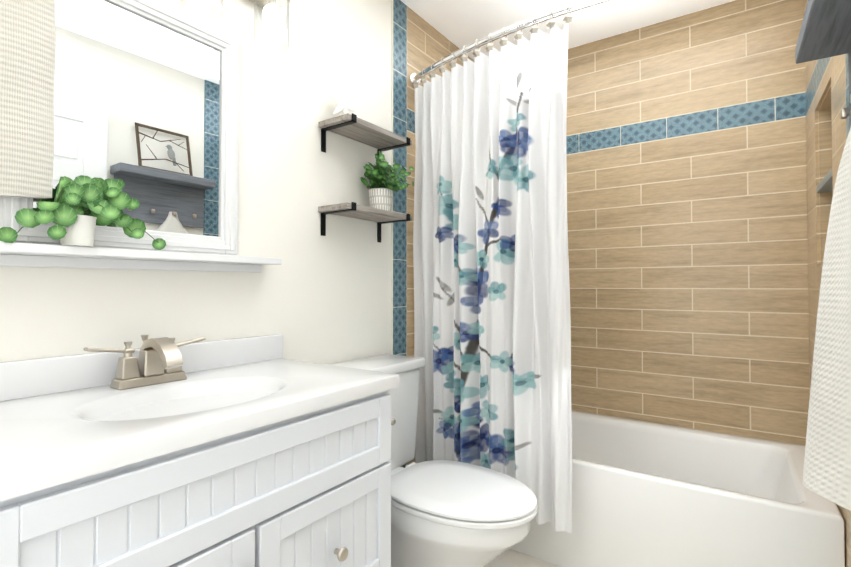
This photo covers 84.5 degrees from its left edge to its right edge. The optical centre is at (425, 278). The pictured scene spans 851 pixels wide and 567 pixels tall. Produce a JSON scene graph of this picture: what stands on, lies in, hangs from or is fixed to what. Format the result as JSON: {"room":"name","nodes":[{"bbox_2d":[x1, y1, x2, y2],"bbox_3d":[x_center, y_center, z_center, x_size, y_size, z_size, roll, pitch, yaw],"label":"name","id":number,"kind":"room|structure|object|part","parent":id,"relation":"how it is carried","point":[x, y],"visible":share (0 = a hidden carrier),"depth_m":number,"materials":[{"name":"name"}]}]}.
{"room":"bathroom","nodes":[
{"label":"bathroom","id":0,"kind":"room"},
{"bbox_2d":[0,0,390,364],"bbox_3d":[-0.452,-0.080,1.744,0.100,2.400,2.980,-1,-1,35],"label":"wall","id":1,"kind":"structure","parent":0,"point":[315,296],"depth_m":1.61,"materials":[{"name":"white paint"}]},
{"bbox_2d":[0,0,54,198],"bbox_3d":[-0.892,-0.527,0.968,0.068,0.735,0.244,-1,-1,35],"label":"hanging towel","id":2,"kind":"object","parent":1,"relation":"hanging from","point":[27,50],"visible":1,"depth_m":0.99,"materials":[{"name":"white fabric"}]},
{"bbox_2d":[0,0,281,272],"bbox_3d":[-0.727,-0.384,1.157,0.120,0.720,0.855,-1,-1,35],"label":"mirror","id":3,"kind":"object","parent":1,"relation":"attached to","point":[146,141],"visible":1,"depth_m":1.21,"materials":[{"name":"white mirror"}]},
{"bbox_2d":[0,175,165,249],"bbox_3d":[-0.765,-0.154,1.067,0.085,0.171,0.325,-1,-1,35],"label":"plant","id":4,"kind":"object","parent":3,"relation":"on","point":[105,199],"depth_m":1.05,"materials":[{"name":"green plant"}]},
{"bbox_2d":[249,0,289,51],"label":"sconce","id":5,"kind":"object","parent":1,"relation":"attached to","point":[272,13],"depth_m":1.42,"materials":[{"name":"white glass"}]},
{"bbox_2d":[318,202,411,242],"bbox_3d":[-0.227,-0.213,1.839,0.160,0.109,0.380,-1,-1,35],"label":"shelf","id":6,"kind":"object","parent":1,"relation":"attached to","point":[356,211],"visible":1,"depth_m":1.76,"materials":[{"name":"grey wood"}]},
{"bbox_2d":[361,151,413,211],"bbox_3d":[-0.145,-0.384,1.889,0.216,0.242,0.263,-1,-1,35],"label":"potted plant","id":7,"kind":"object","parent":6,"relation":"on","point":[378,175],"visible":0.98,"depth_m":1.86,"materials":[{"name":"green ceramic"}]},
{"bbox_2d":[318,113,411,159],"bbox_3d":[-0.227,-0.527,1.844,0.160,0.109,0.380,-1,-1,35],"label":"shelf","id":8,"kind":"object","parent":1,"relation":"attached to","point":[355,127],"visible":0.83,"depth_m":1.79,"materials":[{"name":"grey wood"}]},
{"bbox_2d":[328,89,356,114],"bbox_3d":[-0.315,-0.660,1.781,0.022,0.143,0.150,-18,-23,33],"label":"starfish","id":9,"kind":"object","parent":8,"relation":"on","point":[343,107],"visible":0.9,"depth_m":1.77,"materials":[{"name":"white"}]},
{"bbox_2d":[391,0,473,467],"bbox_3d":[0.118,-0.068,2.468,0.010,2.400,0.940,-1,-1,35],"label":"wall tile","id":10,"kind":"structure","parent":1,"relation":"attached to","point":[419,44],"depth_m":2.16,"materials":[{"name":"blue tile"}]},
{"bbox_2d":[482,549,560,566],"bbox_3d":[0.338,1.161,1.174,2.425,0.100,3.380,-1,-1,35],"label":"floor","id":11,"kind":"structure","parent":0,"point":[510,558],"depth_m":1.86,"materials":[{"name":"tile"}]},
{"bbox_2d":[0,334,399,566],"bbox_3d":[-0.527,0.625,1.053,0.546,0.968,0.900,-1,-1,35],"label":"bathroom vanity","id":12,"kind":"object","parent":11,"relation":"on","point":[258,451],"visible":1,"depth_m":0.94,"materials":[{"name":"white paint"}]},
{"bbox_2d":[83,335,205,389],"bbox_3d":[-0.650,0.201,1.140,0.159,0.118,0.280,-1,-1,35],"label":"faucet","id":13,"kind":"object","parent":12,"relation":"on","point":[158,366],"depth_m":1.13,"materials":[{"name":"silver metal"}]},
{"bbox_2d":[329,354,536,566],"bbox_3d":[0.007,0.718,1.606,0.769,0.800,0.486,-1,-1,35],"label":"toilet","id":14,"kind":"object","parent":11,"relation":"on","point":[447,513],"visible":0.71,"depth_m":1.46,"materials":[{"name":"white ceramic"}]},
{"bbox_2d":[509,410,844,566],"bbox_3d":[0.799,0.916,2.086,1.518,0.420,0.737,-1,-1,35],"label":"bathtub","id":15,"kind":"object","parent":11,"relation":"on","point":[647,494],"visible":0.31,"depth_m":1.71,"materials":[{"name":"white ceramic"}]},
{"bbox_2d":[401,0,734,60],"bbox_3d":[0.338,-1.339,1.215,2.425,0.100,3.380,-1,-1,35],"label":"ceiling","id":16,"kind":"structure","parent":0,"point":[459,24],"depth_m":2.26,"materials":[{"name":"white paint"}]},
{"bbox_2d":[804,0,809,373],"bbox_3d":[1.037,-0.068,2.462,1.725,2.400,0.100,-1,-1,35],"label":"wall","id":17,"kind":"structure","parent":0,"point":[807,220],"depth_m":1.99,"materials":[{"name":"beige tile"}]},
{"bbox_2d":[566,0,809,445],"bbox_3d":[1.006,-0.069,2.417,1.505,2.400,0.010,-1,-1,35],"label":"wall tile","id":18,"kind":"structure","parent":17,"relation":"attached to","point":[686,159],"depth_m":2.23,"materials":[{"name":"brown tile"}]},
{"bbox_3d":[0.831,-0.097,0.672,0.100,2.400,3.280,-1,-1,33],"label":"wall","id":19,"kind":"structure","parent":0,"visible":0},
{"bbox_2d":[795,0,850,509],"bbox_3d":[0.921,-0.203,1.038,0.145,1.398,0.555,-1,-1,33],"label":"shelf","id":20,"kind":"object","parent":19,"relation":"attached to","point":[825,30],"visible":1,"depth_m":1.02,"materials":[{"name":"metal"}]},
{"bbox_2d":[802,128,850,509],"bbox_3d":[0.945,0.037,1.073,0.142,0.920,0.464,-1,-1,33],"label":"towel","id":21,"kind":"object","parent":20,"relation":"hanging from","point":[827,459],"depth_m":1.00,"materials":[{"name":"white fabric"}]},
{"bbox_2d":[805,0,850,566],"bbox_3d":[1.409,-0.083,1.566,0.103,2.400,0.930,-1,-1,33],"label":"wall tile","id":22,"kind":"structure","parent":19,"relation":"attached to","point":[827,99],"depth_m":1.76,"materials":[{"name":"brown tile"}]},
{"bbox_2d":[410,0,609,532],"bbox_3d":[0.524,-0.046,1.711,1.546,1.861,0.218,-1,-1,35],"label":"curtain","id":23,"kind":"object","parent":22,"relation":"attached to","point":[492,332],"visible":0.96,"depth_m":1.82,"materials":[{"name":"fabric"}]},
{"bbox_3d":[0.527,-0.933,1.730,1.546,0.085,0.206,-1,-1,35],"label":"rod","id":24,"kind":"part","parent":23,"relation":"part of","materials":[{"name":"silver metal"}]}
]}

